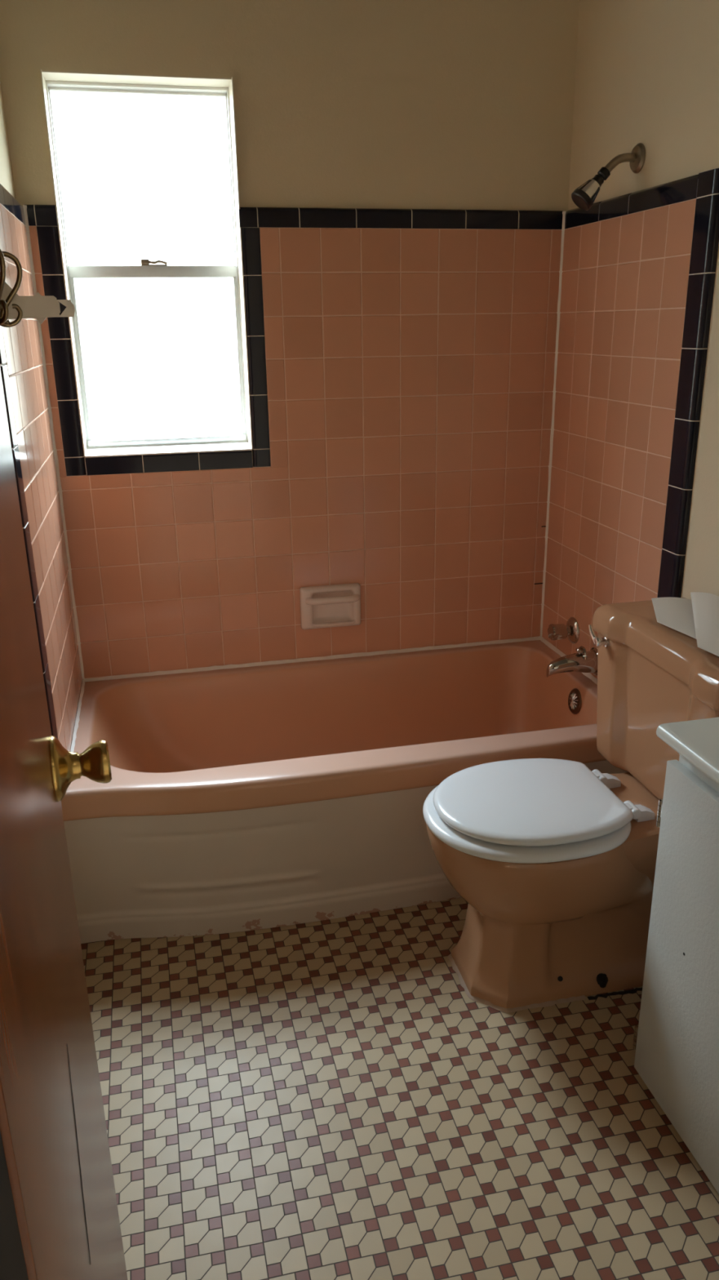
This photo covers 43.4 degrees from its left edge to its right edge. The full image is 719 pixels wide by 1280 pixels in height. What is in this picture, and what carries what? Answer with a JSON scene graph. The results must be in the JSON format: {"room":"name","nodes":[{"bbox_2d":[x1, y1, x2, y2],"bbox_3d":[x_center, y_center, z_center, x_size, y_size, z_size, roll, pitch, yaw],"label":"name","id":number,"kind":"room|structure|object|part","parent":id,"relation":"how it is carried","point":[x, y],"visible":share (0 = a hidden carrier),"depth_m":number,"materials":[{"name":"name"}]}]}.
{"room":"bathroom","nodes":[
{"label":"bathroom","id":0,"kind":"room"},
{"bbox_2d":[0,78,84,751],"bbox_3d":[-0.629,-0.283,1.296,0.147,2.420,2.318,-5,20,-12],"label":"wall","id":1,"kind":"structure","parent":0,"point":[23,364],"depth_m":2.07,"materials":[{"name":"tile"}]},
{"bbox_2d":[0,368,128,1279],"bbox_3d":[-0.274,0.139,0.645,0.155,2.018,0.619,-5,20,-12],"label":"door","id":2,"kind":"structure","parent":1,"relation":"in","point":[53,1129],"depth_m":0.61,"materials":[{"name":"brown wood"}]},
{"bbox_2d":[0,248,8,324],"bbox_3d":[-0.306,-0.291,0.746,0.040,0.066,0.014,17,26,41],"label":"coat hook","id":3,"kind":"object","parent":2,"relation":"attached to","point":[2,264],"visible":1,"depth_m":0.74,"materials":[{"name":"brown metal"}]},
{"bbox_2d":[0,251,22,327],"bbox_3d":[-0.309,-0.304,0.789,0.032,0.066,0.026,-5,20,-12],"label":"coat hook","id":4,"kind":"object","parent":2,"relation":"attached to","point":[20,273],"visible":0.8,"depth_m":0.79,"materials":[{"name":"brown metal"}]},
{"bbox_2d":[0,281,75,324],"bbox_3d":[-0.297,-0.311,0.820,0.071,0.046,0.018,-7,20,-16],"label":"bracket","id":5,"kind":"object","parent":2,"relation":"attached to","point":[39,307],"visible":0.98,"depth_m":0.82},
{"bbox_3d":[-0.269,0.124,0.916,0.032,0.044,0.044,-5,20,-12],"label":"knob","id":6,"kind":"part","parent":2,"relation":"part of","materials":[{"name":"gold metal"}]},
{"bbox_2d":[0,0,579,681],"bbox_3d":[-0.139,-0.739,2.581,1.732,2.420,0.161,-5,20,-12],"label":"wall","id":7,"kind":"structure","parent":0,"point":[404,166],"depth_m":2.49,"materials":[{"name":"tile"}]},
{"bbox_2d":[40,68,253,457],"bbox_3d":[-0.545,-0.967,2.406,0.456,0.911,0.159,-5,20,-12],"label":"window","id":8,"kind":"structure","parent":7,"relation":"in","point":[51,81],"depth_m":2.40,"materials":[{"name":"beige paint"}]},
{"bbox_3d":[-0.560,-1.193,2.379,0.444,0.444,0.014,-5,20,-12],"label":"sash","id":9,"kind":"part","parent":8,"relation":"part of","materials":[{"name":"white paint"}]},
{"bbox_3d":[-0.549,-0.785,2.501,0.444,0.466,0.022,-5,20,-12],"label":"sash","id":10,"kind":"part","parent":8,"relation":"part of","materials":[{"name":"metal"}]},
{"bbox_3d":[-0.545,-0.569,2.571,0.442,0.016,0.032,-5,20,-12],"label":"rail","id":11,"kind":"part","parent":8,"relation":"part of","materials":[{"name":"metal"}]},
{"bbox_3d":[-0.539,-0.546,2.552,0.450,0.020,0.159,-5,20,-12],"label":"sill","id":12,"kind":"part","parent":8,"relation":"part of","materials":[{"name":"white paint"}]},
{"bbox_2d":[299,582,360,629],"bbox_3d":[-0.083,-0.096,2.705,0.183,0.130,0.044,-5,20,-12],"label":"soap dish","id":13,"kind":"object","parent":7,"relation":"attached to","point":[331,606],"visible":1,"depth_m":2.71,"materials":[{"name":"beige ceramic"}]},
{"bbox_2d":[80,897,718,1279],"bbox_3d":[0.339,1.085,1.156,3.200,0.100,4.160,-5,20,-12],"label":"floor","id":14,"kind":"structure","parent":0,"point":[329,1099],"depth_m":1.63,"materials":[{"name":"tile"}]},
{"bbox_2d":[61,635,627,943],"bbox_3d":[-0.031,0.357,2.493,1.447,0.404,0.746,-5,20,-12],"label":"bathtub","id":15,"kind":"object","parent":14,"relation":"on","point":[273,793],"visible":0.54,"depth_m":2.19,"materials":[{"name":"pink ceramic"}]},
{"bbox_2d":[569,693,577,709],"bbox_3d":[0.613,0.175,2.584,0.011,0.046,0.046,-5,20,-12],"label":"grille","id":16,"kind":"object","parent":15,"relation":"attached to","point":[573,696],"depth_m":2.58,"materials":[{"name":"silver metal"}]},
{"bbox_3d":[0.617,0.175,2.585,0.017,0.074,0.074,-5,20,-12],"label":"overflow plate","id":17,"kind":"part","parent":15,"relation":"part of","materials":[{"name":"silver metal"}]},
{"bbox_2d":[422,597,718,1013],"bbox_3d":[0.483,0.361,1.923,0.708,0.757,0.517,-5,20,-12],"label":"toilet","id":18,"kind":"object","parent":14,"relation":"on","point":[553,861],"visible":0.95,"depth_m":1.88,"materials":[{"name":"pink ceramic"}]},
{"bbox_3d":[0.340,0.355,1.886,0.416,0.021,0.375,-5,20,-12],"label":"seat","id":19,"kind":"part","parent":18,"relation":"part of","materials":[{"name":"white plastic"}]},
{"bbox_3d":[0.343,0.329,1.878,0.379,0.022,0.341,-5,20,-12],"label":"seat lid","id":20,"kind":"part","parent":18,"relation":"part of","materials":[{"name":"white plastic"}]},
{"bbox_3d":[0.534,-0.008,2.021,0.031,0.047,0.046,-5,20,-12],"label":"flush lever","id":21,"kind":"part","parent":18,"relation":"part of","materials":[{"name":"silver metal"}]},
{"bbox_3d":[0.703,0.013,1.855,0.246,0.060,0.517,-5,20,-12],"label":"tank lid","id":22,"kind":"part","parent":18,"relation":"part of","materials":[{"name":"pink ceramic"}]},
{"bbox_3d":[0.710,0.185,1.916,0.234,0.312,0.492,-5,20,-12],"label":"tank","id":23,"kind":"part","parent":18,"relation":"part of","materials":[{"name":"pink ceramic"}]},
{"bbox_2d":[651,596,696,639],"bbox_3d":[0.673,-0.049,1.921,0.098,0.007,0.283,5,20,17],"label":"paper towel","id":24,"kind":"object","parent":18,"relation":"on","point":[677,614],"visible":0.9,"depth_m":1.94,"materials":[{"name":"white paper"}]},
{"bbox_2d":[690,591,718,656],"bbox_3d":[0.748,-0.033,1.821,0.131,0.034,0.431,5,20,16],"label":"paper towel","id":25,"kind":"object","parent":18,"relation":"on","point":[705,606],"visible":1,"depth_m":1.85,"materials":[{"name":"white paper"}]},
{"bbox_2d":[632,717,718,1193],"bbox_3d":[0.767,0.564,1.369,0.416,0.732,0.635,-5,20,-12],"label":"vanity cabinet","id":26,"kind":"object","parent":14,"relation":"on","point":[676,1043],"visible":1,"depth_m":1.49,"materials":[{"name":"grey paint"}]},
{"bbox_2d":[656,717,718,784],"bbox_3d":[0.763,0.233,1.248,0.416,0.028,0.624,-5,20,-12],"label":"countertop","id":27,"kind":"structure","parent":26,"relation":"on","point":[696,740],"depth_m":1.44,"materials":[{"name":"laminate"}]},
{"bbox_3d":[0.602,0.273,1.220,0.011,0.024,0.598,-5,20,-12],"label":"rail","id":28,"kind":"part","parent":26,"relation":"part of","materials":[{"name":"grey paint"}]},
{"bbox_2d":[540,0,718,678],"bbox_3d":[0.894,-0.418,1.616,0.146,2.420,2.318,-5,20,-12],"label":"wall","id":29,"kind":"structure","parent":0,"point":[633,505],"depth_m":2.19,"materials":[{"name":"tile"}]},
{"bbox_2d":[547,617,579,644],"bbox_3d":[0.601,-0.025,2.678,0.075,0.080,0.080,-5,20,-12],"label":"handle","id":30,"kind":"object","parent":29,"relation":"attached to","point":[571,630],"visible":1,"depth_m":2.66,"materials":[{"name":"silver metal"}]},
{"bbox_2d":[546,645,597,677],"bbox_3d":[0.601,0.063,2.548,0.148,0.089,0.080,-5,20,-12],"label":"tub spout","id":31,"kind":"object","parent":29,"relation":"attached to","point":[582,661],"visible":0.94,"depth_m":2.53,"materials":[{"name":"silver metal"}]},
{"bbox_3d":[0.624,0.035,2.543,0.028,0.024,0.029,-5,20,-12],"label":"diverter knob","id":32,"kind":"part","parent":31,"relation":"part of","materials":[{"name":"silver metal"}]},
{"bbox_2d":[571,142,645,210],"bbox_3d":[0.587,-1.104,2.152,0.164,0.146,0.064,-5,20,-12],"label":"shower head","id":33,"kind":"object","parent":29,"relation":"attached to","point":[584,197],"visible":1,"depth_m":2.14},
{"bbox_3d":[0.616,-1.130,2.150,0.088,0.054,0.019,-5,20,-12],"label":"shower arm","id":34,"kind":"part","parent":33,"relation":"part of","materials":[{"name":"silver metal"}]},
{"bbox_3d":[0.402,0.037,0.332,1.732,2.420,0.120,-5,20,-12],"label":"wall","id":35,"kind":"structure","parent":0,"visible":0},
{"bbox_2d":[0,1132,28,1279],"bbox_3d":[-0.163,0.253,0.286,0.080,2.060,0.157,-5,20,-12],"label":"trim","id":36,"kind":"structure","parent":35,"relation":"attached to","point":[12,1262],"depth_m":0.35,"materials":[{"name":"brown wood"}]}
]}

